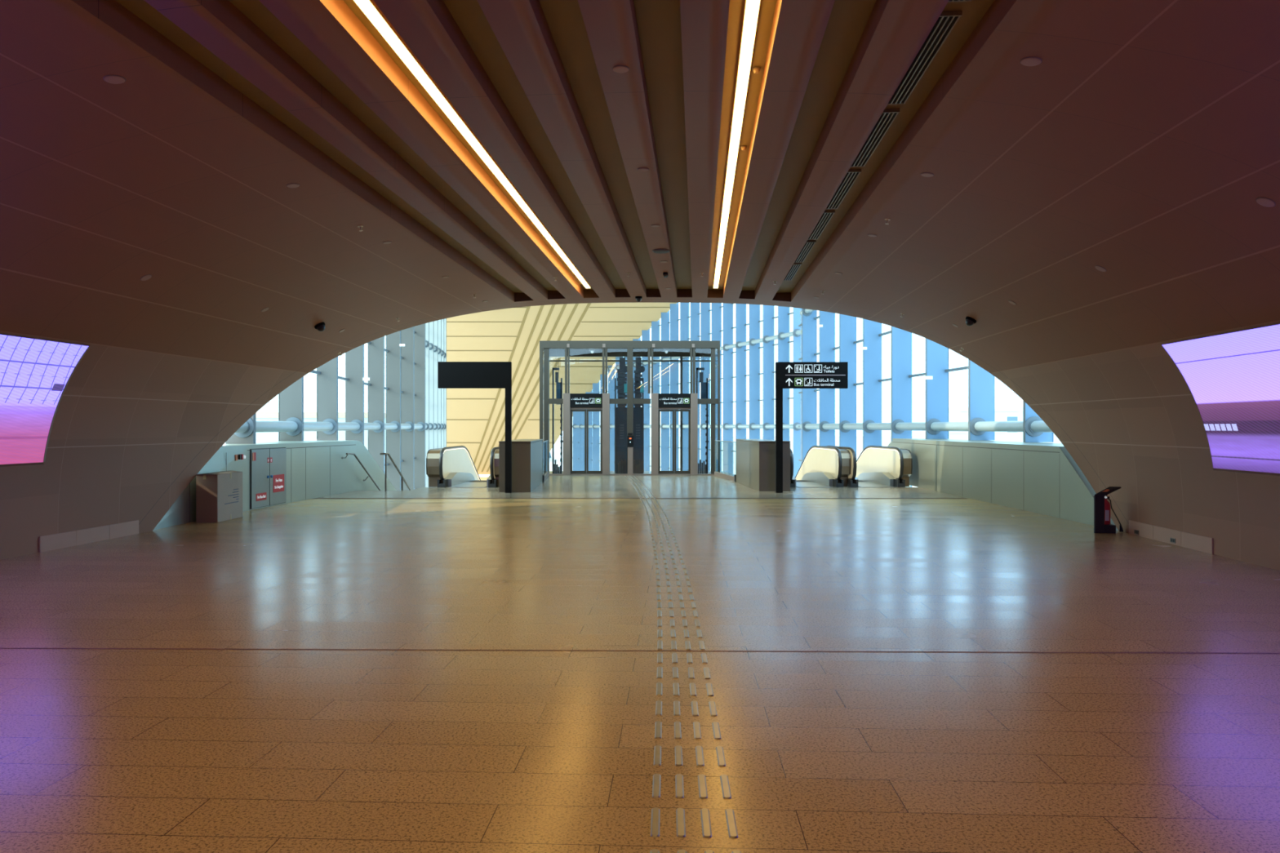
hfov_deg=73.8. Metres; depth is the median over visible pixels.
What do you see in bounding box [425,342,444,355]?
tube
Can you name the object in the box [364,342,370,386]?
window
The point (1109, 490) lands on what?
hood
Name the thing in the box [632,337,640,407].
facade fin
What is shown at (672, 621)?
bar
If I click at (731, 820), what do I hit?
bar
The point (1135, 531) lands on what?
socket
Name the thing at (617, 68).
ceiling speaker
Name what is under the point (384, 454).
stair handrail
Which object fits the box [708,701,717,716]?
bar
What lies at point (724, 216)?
diffuser
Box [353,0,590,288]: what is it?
linear light
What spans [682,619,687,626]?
bar
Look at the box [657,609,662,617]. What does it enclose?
bar
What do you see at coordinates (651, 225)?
ceiling speaker
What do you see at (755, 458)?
wall
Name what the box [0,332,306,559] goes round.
wall
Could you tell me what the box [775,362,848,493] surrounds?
sign
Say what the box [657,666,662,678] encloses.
bar
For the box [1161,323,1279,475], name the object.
led screen
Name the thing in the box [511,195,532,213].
diffuser
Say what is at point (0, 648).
trim
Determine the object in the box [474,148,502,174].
diffuser
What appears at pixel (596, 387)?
facade fin
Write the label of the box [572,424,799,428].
tube
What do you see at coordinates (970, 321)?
dome camera
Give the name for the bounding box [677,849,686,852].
bar
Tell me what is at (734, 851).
bar
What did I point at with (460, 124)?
diffuser
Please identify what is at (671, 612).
bar
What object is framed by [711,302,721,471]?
facade fin
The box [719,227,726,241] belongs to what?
diffuser
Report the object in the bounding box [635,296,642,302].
dome camera
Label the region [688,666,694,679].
bar
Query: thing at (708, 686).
bar
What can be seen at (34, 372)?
led screen
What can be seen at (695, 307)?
facade fin
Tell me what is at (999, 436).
building
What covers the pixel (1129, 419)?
wall
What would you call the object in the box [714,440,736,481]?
glass balustrade
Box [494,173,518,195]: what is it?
diffuser
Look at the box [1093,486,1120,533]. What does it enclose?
stand
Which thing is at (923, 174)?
ceiling speaker
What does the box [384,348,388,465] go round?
window
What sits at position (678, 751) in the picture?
bar
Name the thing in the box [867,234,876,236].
ceiling speaker
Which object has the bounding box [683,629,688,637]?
bar
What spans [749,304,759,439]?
facade fin
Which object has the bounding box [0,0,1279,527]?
ceiling
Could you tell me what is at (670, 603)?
bar
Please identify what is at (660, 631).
bar
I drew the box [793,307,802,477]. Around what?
facade fin
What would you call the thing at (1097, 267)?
ceiling speaker
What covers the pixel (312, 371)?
window
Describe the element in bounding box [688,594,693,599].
bar
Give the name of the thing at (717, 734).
bar
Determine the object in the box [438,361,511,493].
sign
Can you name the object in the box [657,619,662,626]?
bar
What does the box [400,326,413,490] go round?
facade fin
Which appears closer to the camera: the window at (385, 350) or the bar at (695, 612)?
the bar at (695, 612)
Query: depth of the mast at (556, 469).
29.00 m
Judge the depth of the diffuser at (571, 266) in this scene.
15.63 m
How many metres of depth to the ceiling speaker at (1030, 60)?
6.11 m
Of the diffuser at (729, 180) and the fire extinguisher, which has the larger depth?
the fire extinguisher
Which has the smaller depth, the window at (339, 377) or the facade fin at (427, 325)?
the window at (339, 377)
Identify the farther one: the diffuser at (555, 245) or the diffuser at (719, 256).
the diffuser at (719, 256)
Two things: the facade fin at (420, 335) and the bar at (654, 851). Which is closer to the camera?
the bar at (654, 851)
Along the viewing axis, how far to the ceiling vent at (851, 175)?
10.21 m
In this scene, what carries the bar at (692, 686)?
on the floor at (197, 750)
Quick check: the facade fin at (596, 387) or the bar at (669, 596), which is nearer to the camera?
the bar at (669, 596)
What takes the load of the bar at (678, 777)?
on the floor at (197, 750)
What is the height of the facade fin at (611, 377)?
18.999 m
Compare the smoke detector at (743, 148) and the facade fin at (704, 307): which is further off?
the facade fin at (704, 307)
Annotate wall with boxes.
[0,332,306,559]
[153,440,396,529]
[446,302,676,474]
[498,439,542,492]
[735,439,791,491]
[887,438,1118,530]
[991,321,1279,570]
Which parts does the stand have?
plate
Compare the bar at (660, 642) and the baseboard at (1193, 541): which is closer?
the bar at (660, 642)
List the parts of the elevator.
door, sign panel, door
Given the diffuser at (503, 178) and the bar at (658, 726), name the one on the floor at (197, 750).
the bar at (658, 726)
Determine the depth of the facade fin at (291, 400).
20.59 m
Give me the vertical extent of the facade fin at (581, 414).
18.999 m
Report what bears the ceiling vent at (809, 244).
in the ceiling
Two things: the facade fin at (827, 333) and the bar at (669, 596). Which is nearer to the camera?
the bar at (669, 596)
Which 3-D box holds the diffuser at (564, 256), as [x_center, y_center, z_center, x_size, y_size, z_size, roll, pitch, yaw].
[-1.299,-2.912,14.767,0.090,0.020,0.882,0,0,4]
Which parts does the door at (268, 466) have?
door, door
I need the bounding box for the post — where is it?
[626,433,633,475]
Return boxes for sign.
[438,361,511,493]
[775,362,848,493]
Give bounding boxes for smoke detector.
[740,146,746,151]
[751,66,760,74]
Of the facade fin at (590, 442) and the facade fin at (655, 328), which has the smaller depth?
the facade fin at (655, 328)
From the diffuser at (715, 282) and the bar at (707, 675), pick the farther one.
the diffuser at (715, 282)
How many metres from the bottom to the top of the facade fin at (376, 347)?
16.999 m
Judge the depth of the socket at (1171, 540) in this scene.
11.56 m
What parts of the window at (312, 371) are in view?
frame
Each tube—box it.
[235,420,426,432]
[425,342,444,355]
[425,424,444,428]
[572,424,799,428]
[607,329,802,370]
[800,308,814,315]
[800,420,1053,432]
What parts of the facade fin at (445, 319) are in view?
blade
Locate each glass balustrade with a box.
[542,440,548,482]
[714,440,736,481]
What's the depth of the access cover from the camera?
15.48 m
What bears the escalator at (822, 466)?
on the floor at (554, 486)
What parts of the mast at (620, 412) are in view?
guide rail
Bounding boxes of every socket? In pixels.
[1133,529,1138,534]
[1169,537,1175,542]
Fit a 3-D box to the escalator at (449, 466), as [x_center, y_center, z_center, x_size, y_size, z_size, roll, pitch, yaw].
[-4.392,3.900,28.363,2.128,6.700,12.204,0,0,2]
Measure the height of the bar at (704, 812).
0.006 m
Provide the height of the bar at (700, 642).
0.006 m
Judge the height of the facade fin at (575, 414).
18.999 m
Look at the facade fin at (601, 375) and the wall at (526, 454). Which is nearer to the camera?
the wall at (526, 454)
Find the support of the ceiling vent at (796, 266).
in the ceiling
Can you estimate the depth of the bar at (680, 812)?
3.43 m
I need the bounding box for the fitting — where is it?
[924,376,932,379]
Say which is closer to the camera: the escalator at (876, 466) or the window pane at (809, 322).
the escalator at (876, 466)
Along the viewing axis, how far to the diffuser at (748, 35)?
6.62 m
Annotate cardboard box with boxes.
[195,470,242,522]
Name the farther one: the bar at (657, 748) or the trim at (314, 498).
the trim at (314, 498)
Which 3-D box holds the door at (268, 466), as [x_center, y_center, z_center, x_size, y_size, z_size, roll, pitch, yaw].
[-7.407,1.005,17.000,0.116,1.150,1.403,0,0,4]
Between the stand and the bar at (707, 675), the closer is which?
the bar at (707, 675)
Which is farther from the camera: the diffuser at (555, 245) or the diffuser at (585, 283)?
the diffuser at (585, 283)
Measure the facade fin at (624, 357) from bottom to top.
18.999 m
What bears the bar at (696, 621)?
on the floor at (197, 750)
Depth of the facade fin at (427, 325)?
52.20 m
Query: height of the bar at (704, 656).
0.006 m
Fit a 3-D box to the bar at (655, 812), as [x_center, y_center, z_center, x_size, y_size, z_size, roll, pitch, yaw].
[0.062,1.597,3.447,0.036,0.006,0.250,0,0,2]
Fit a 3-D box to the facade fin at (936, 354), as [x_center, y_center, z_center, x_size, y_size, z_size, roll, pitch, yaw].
[8.392,-5.026,24.088,0.645,10.749,0.174,0,0,0]
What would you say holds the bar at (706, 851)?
on the floor at (197, 750)
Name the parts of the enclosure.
corner post, rail, sill, post, corner post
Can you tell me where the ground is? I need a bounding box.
[478,436,924,487]
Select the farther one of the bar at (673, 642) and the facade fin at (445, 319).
the facade fin at (445, 319)
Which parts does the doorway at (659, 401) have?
door, sign panel, door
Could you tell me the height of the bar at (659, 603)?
0.006 m
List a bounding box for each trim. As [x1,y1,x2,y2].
[0,648,1279,653]
[314,497,965,498]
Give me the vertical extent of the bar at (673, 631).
0.006 m
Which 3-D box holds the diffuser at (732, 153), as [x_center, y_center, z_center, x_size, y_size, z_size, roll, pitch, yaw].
[1.014,-2.912,9.380,0.090,0.020,0.882,0,0,4]
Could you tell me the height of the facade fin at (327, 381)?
16.999 m
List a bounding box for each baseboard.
[39,520,138,552]
[1128,520,1213,554]
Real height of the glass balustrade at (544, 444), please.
1.155 m
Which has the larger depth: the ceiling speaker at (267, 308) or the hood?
the ceiling speaker at (267, 308)
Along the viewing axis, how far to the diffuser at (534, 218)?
12.03 m
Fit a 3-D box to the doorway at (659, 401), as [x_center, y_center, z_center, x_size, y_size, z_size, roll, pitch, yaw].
[1.129,0.256,28.090,1.523,2.687,0.300,0,0,0]
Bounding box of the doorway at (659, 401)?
[651,393,697,475]
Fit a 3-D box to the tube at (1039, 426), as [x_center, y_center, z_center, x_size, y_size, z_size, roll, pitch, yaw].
[8.156,0.000,25.919,0.250,0.250,24.351,0,0,-4]
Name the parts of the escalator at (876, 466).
handrail, balustrade panel, comb plate, balustrade panel, handrail, edge trim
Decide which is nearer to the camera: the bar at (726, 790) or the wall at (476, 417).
the bar at (726, 790)
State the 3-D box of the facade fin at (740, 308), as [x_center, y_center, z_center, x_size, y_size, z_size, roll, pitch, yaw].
[6.249,-1.901,52.817,0.665,18.999,0.174,0,0,0]
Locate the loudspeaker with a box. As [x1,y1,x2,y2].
[652,248,670,253]
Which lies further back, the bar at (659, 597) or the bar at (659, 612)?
the bar at (659, 597)
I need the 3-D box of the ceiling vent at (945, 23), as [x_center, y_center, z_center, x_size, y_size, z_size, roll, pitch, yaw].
[2.197,-2.860,6.717,0.170,0.032,1.624,0,0,4]
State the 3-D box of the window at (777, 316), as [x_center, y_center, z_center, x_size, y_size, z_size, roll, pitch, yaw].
[8.014,-1.900,48.600,0.094,19.000,1.741,0,0,-20]
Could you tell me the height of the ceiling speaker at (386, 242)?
0.028 m
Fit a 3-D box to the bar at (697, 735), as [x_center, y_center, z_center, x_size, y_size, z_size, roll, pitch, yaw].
[0.300,1.597,4.487,0.036,0.006,0.250,0,0,2]
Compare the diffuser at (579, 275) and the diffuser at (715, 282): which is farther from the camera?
the diffuser at (715, 282)
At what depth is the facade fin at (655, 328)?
66.40 m
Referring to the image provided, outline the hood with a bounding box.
[1094,486,1120,496]
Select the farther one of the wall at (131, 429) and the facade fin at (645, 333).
the facade fin at (645, 333)
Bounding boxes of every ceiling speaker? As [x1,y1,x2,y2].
[102,75,125,84]
[140,274,151,280]
[261,306,269,311]
[286,182,299,187]
[382,240,391,244]
[612,65,629,72]
[637,167,648,171]
[650,224,660,226]
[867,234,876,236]
[920,172,933,177]
[1019,56,1042,66]
[1094,265,1106,271]
[1255,196,1275,207]
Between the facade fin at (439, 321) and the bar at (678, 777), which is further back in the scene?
the facade fin at (439, 321)
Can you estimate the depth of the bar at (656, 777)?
3.78 m
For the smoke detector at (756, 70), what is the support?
attached to the ceiling
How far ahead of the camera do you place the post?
27.88 m
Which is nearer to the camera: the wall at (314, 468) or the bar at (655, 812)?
the bar at (655, 812)
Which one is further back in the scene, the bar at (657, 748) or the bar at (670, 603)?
the bar at (670, 603)
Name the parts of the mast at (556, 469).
bracket arm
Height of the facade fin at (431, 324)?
18.999 m
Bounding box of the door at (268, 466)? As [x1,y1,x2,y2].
[249,447,286,509]
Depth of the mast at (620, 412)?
29.02 m
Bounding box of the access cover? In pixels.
[662,271,667,277]
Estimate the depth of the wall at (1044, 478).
17.13 m
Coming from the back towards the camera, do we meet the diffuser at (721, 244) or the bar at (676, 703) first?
the diffuser at (721, 244)
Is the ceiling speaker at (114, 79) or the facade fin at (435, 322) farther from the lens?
the facade fin at (435, 322)
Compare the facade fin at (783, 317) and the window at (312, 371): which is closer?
the window at (312, 371)
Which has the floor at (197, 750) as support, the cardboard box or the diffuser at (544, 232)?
the cardboard box
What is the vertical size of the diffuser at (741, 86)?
0.020 m
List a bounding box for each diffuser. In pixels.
[353,0,389,29]
[377,27,427,79]
[417,78,457,118]
[448,116,482,149]
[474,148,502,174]
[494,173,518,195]
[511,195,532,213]
[525,213,544,228]
[537,228,554,241]
[548,241,563,253]
[558,253,571,263]
[566,263,577,272]
[573,271,584,280]
[580,280,590,288]
[713,280,719,288]
[714,272,719,280]
[715,263,721,272]
[716,253,722,263]
[717,241,724,253]
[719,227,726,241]
[720,213,728,228]
[722,195,731,213]
[724,174,734,195]
[726,148,737,174]
[729,117,742,149]
[733,79,748,118]
[737,28,755,79]
[743,0,759,29]
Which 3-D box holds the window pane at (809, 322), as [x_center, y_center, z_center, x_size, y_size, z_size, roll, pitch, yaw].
[7.402,-1.901,37.285,0.645,16.999,0.174,0,0,0]
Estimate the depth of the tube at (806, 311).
36.99 m
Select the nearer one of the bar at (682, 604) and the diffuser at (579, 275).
the bar at (682, 604)
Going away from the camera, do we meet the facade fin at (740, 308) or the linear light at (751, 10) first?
the linear light at (751, 10)
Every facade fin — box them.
[225,413,255,444]
[278,376,303,440]
[316,356,337,440]
[345,344,364,444]
[368,336,384,472]
[386,330,400,490]
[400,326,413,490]
[413,323,425,488]
[425,322,429,487]
[429,321,433,449]
[433,320,438,448]
[438,319,441,448]
[441,319,444,448]
[444,318,446,447]
[572,408,578,471]
[578,408,585,471]
[585,390,592,471]
[592,381,599,471]
[600,374,602,471]
[607,363,615,471]
[615,356,622,407]
[623,356,626,407]
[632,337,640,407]
[641,328,649,471]
[651,320,659,409]
[660,310,669,471]
[669,302,678,471]
[680,302,688,471]
[690,302,699,462]
[700,302,710,471]
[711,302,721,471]
[722,302,733,474]
[735,303,746,441]
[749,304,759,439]
[762,305,774,439]
[777,306,789,440]
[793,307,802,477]
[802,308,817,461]
[819,311,835,446]
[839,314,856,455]
[862,318,881,449]
[891,326,911,487]
[925,338,948,439]
[968,359,995,440]
[1022,400,1053,442]
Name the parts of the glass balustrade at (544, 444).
post, glass pane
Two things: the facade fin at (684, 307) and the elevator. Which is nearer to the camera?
the elevator
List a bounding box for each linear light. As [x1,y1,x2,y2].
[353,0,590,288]
[713,0,760,288]
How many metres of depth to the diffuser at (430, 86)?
7.54 m
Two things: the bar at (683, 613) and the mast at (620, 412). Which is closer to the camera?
the bar at (683, 613)
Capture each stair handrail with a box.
[341,453,381,490]
[380,453,411,491]
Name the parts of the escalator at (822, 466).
handrail, comb plate, balustrade panel, handrail, edge trim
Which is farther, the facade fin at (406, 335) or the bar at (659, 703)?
the facade fin at (406, 335)
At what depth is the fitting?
23.42 m
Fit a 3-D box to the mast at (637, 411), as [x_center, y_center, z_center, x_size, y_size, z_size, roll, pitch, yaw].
[-0.045,-0.487,29.020,0.434,4.172,0.240,0,0,0]
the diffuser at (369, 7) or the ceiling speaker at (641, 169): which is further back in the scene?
the ceiling speaker at (641, 169)
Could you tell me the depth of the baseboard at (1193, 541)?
11.54 m
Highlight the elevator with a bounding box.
[563,393,609,475]
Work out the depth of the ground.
410.27 m
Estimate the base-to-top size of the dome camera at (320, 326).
0.171 m
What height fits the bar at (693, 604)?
0.006 m
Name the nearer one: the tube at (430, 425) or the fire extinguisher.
the fire extinguisher
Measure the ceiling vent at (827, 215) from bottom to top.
0.032 m
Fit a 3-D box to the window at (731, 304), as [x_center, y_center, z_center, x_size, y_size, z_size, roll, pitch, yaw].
[6.208,-1.900,53.700,0.093,19.000,1.755,0,0,-21]
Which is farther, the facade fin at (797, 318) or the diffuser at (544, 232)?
the facade fin at (797, 318)
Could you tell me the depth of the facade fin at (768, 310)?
49.40 m
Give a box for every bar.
[649,848,659,852]
[650,807,660,837]
[652,773,661,798]
[653,745,661,765]
[654,720,662,738]
[655,700,662,715]
[656,682,662,695]
[657,594,661,599]
[657,601,661,608]
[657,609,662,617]
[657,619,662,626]
[657,629,662,637]
[657,640,662,649]
[657,653,662,662]
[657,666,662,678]
[667,594,671,599]
[668,601,672,608]
[669,609,674,617]
[670,619,675,626]
[670,629,675,637]
[671,640,676,649]
[671,653,677,663]
[672,666,678,678]
[672,682,679,696]
[673,700,679,715]
[674,721,681,738]
[675,745,682,766]
[675,773,684,798]
[675,808,685,837]
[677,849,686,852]
[678,594,683,599]
[680,601,684,608]
[680,610,685,617]
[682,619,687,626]
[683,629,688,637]
[684,640,690,649]
[686,653,692,663]
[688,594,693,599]
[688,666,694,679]
[689,682,696,696]
[690,601,696,608]
[691,701,698,715]
[693,610,697,617]
[693,721,701,739]
[694,619,700,626]
[695,746,704,766]
[696,629,702,637]
[697,774,707,799]
[698,640,705,649]
[700,808,711,838]
[701,653,707,663]
[703,666,710,679]
[704,849,714,852]
[706,683,713,696]
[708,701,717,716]
[711,721,721,739]
[715,746,725,766]
[720,774,731,799]
[724,808,737,838]
[731,849,741,852]
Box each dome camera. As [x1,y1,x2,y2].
[314,322,324,331]
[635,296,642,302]
[965,316,976,325]
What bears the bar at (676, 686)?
on the floor at (197, 750)
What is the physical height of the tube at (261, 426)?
0.250 m
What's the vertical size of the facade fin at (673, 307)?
18.999 m
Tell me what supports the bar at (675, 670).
on the floor at (197, 750)
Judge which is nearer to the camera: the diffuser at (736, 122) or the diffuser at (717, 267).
the diffuser at (736, 122)
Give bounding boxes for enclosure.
[539,340,719,475]
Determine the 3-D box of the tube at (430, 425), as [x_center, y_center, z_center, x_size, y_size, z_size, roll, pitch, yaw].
[-13.267,0.000,54.122,0.342,0.250,13.194,0,0,-6]
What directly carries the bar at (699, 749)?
on the floor at (197, 750)
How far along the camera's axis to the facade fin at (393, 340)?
34.02 m
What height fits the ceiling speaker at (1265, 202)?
0.076 m
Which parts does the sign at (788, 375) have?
post, panel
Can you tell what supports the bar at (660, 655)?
on the floor at (197, 750)
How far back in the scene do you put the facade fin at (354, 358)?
27.31 m
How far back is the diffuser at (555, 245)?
13.85 m
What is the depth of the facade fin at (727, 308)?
54.50 m
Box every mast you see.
[552,367,563,473]
[614,357,626,473]
[632,357,644,473]
[696,351,708,473]
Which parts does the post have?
post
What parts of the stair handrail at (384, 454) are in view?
post, post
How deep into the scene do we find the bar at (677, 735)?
4.47 m
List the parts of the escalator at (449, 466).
edge trim, handrail, balustrade panel, comb plate, handrail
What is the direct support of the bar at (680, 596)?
on the floor at (197, 750)
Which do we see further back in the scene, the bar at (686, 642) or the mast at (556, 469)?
the mast at (556, 469)
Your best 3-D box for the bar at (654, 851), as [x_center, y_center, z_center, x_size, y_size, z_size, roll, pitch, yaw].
[0.054,1.597,3.096,0.036,0.006,0.250,0,0,1]
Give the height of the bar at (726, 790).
0.006 m
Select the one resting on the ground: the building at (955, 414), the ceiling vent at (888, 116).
the building at (955, 414)
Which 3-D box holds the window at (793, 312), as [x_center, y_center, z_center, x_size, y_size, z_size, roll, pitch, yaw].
[8.586,-1.900,46.900,0.094,19.000,1.725,0,0,-19]
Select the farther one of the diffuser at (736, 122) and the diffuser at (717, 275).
the diffuser at (717, 275)
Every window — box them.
[306,370,320,439]
[337,376,348,380]
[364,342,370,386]
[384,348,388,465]
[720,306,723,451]
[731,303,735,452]
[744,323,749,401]
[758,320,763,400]
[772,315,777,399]
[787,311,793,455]
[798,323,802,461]
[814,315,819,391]
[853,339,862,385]
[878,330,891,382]
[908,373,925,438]
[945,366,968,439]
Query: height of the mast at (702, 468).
4.172 m
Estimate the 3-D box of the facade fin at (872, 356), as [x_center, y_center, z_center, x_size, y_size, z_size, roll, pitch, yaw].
[7.996,-1.901,29.367,0.645,16.999,0.174,0,0,0]
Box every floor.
[0,498,1279,852]
[318,471,969,498]
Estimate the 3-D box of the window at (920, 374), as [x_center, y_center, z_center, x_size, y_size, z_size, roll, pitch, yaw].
[8.556,-5.025,25.441,0.100,10.750,2.555,0,0,-4]
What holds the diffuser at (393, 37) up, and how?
attached to the linear light at (369, 7)
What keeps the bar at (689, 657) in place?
on the floor at (197, 750)
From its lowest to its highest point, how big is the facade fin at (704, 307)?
18.999 m
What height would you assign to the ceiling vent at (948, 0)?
0.032 m
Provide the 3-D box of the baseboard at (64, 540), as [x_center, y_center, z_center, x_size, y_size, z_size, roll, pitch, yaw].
[-7.564,1.500,11.796,0.018,0.200,1.921,0,0,4]
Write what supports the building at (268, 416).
on the ground
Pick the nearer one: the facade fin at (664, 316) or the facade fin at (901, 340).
the facade fin at (901, 340)
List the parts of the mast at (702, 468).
bracket arm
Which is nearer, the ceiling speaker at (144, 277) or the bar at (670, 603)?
the bar at (670, 603)
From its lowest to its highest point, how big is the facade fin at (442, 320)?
18.999 m
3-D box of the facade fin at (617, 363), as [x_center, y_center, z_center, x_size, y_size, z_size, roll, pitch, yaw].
[-1.779,-1.901,73.217,0.665,18.999,0.174,0,0,0]
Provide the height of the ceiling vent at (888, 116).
0.032 m
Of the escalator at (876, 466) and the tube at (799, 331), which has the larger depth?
the tube at (799, 331)
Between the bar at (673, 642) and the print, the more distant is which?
the print
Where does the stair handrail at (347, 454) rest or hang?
attached to the wall at (314, 468)
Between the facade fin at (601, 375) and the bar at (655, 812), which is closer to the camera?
the bar at (655, 812)
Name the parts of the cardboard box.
panel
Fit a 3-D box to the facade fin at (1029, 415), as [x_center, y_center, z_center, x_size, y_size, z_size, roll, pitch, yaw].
[8.788,-5.026,18.809,0.645,10.749,0.174,0,0,0]
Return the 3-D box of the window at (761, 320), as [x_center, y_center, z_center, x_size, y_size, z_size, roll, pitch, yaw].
[7.426,-1.900,50.300,0.094,19.000,1.737,0,0,-20]
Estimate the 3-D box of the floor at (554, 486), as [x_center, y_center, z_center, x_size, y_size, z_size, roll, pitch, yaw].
[0.000,1.775,24.815,15.200,0.350,11.570,0,0,0]
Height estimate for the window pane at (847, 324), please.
16.999 m
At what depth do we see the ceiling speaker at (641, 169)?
9.26 m
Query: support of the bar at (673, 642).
on the floor at (197, 750)
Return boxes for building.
[255,412,386,453]
[923,431,1007,440]
[948,407,1061,443]
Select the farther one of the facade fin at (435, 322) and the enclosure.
the facade fin at (435, 322)
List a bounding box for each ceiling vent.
[783,262,801,280]
[794,240,816,262]
[808,210,835,239]
[826,168,861,208]
[850,108,899,167]
[887,10,961,104]
[948,0,971,1]
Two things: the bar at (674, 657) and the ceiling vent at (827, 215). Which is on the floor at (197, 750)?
the bar at (674, 657)
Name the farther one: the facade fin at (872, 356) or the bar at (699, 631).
the facade fin at (872, 356)
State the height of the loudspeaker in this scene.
0.030 m
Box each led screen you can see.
[0,333,89,466]
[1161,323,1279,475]
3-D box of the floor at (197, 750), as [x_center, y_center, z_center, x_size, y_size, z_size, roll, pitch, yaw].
[-0.850,1.775,4.000,17.500,0.350,30.000,0,0,0]
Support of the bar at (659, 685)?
on the floor at (197, 750)
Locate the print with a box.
[224,488,238,504]
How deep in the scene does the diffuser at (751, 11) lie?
6.01 m
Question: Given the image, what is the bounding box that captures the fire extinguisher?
[1104,494,1123,532]
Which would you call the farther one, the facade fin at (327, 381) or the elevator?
the elevator
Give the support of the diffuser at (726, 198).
attached to the linear light at (751, 10)
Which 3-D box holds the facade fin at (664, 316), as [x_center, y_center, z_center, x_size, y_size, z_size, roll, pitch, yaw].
[1.909,-1.901,64.717,0.665,18.999,0.174,0,0,0]
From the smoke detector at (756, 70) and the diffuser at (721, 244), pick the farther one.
the diffuser at (721, 244)
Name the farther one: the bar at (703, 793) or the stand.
the stand
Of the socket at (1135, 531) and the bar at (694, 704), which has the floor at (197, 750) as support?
the bar at (694, 704)
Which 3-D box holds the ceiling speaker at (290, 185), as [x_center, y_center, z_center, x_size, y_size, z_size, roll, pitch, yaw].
[-3.755,-2.609,9.236,0.134,0.028,0.136,0,0,-4]
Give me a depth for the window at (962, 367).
23.30 m
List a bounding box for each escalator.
[426,445,498,487]
[790,445,850,487]
[826,445,912,487]
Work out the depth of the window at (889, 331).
28.72 m
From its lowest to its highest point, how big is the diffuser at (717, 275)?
0.020 m
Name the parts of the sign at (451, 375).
panel, post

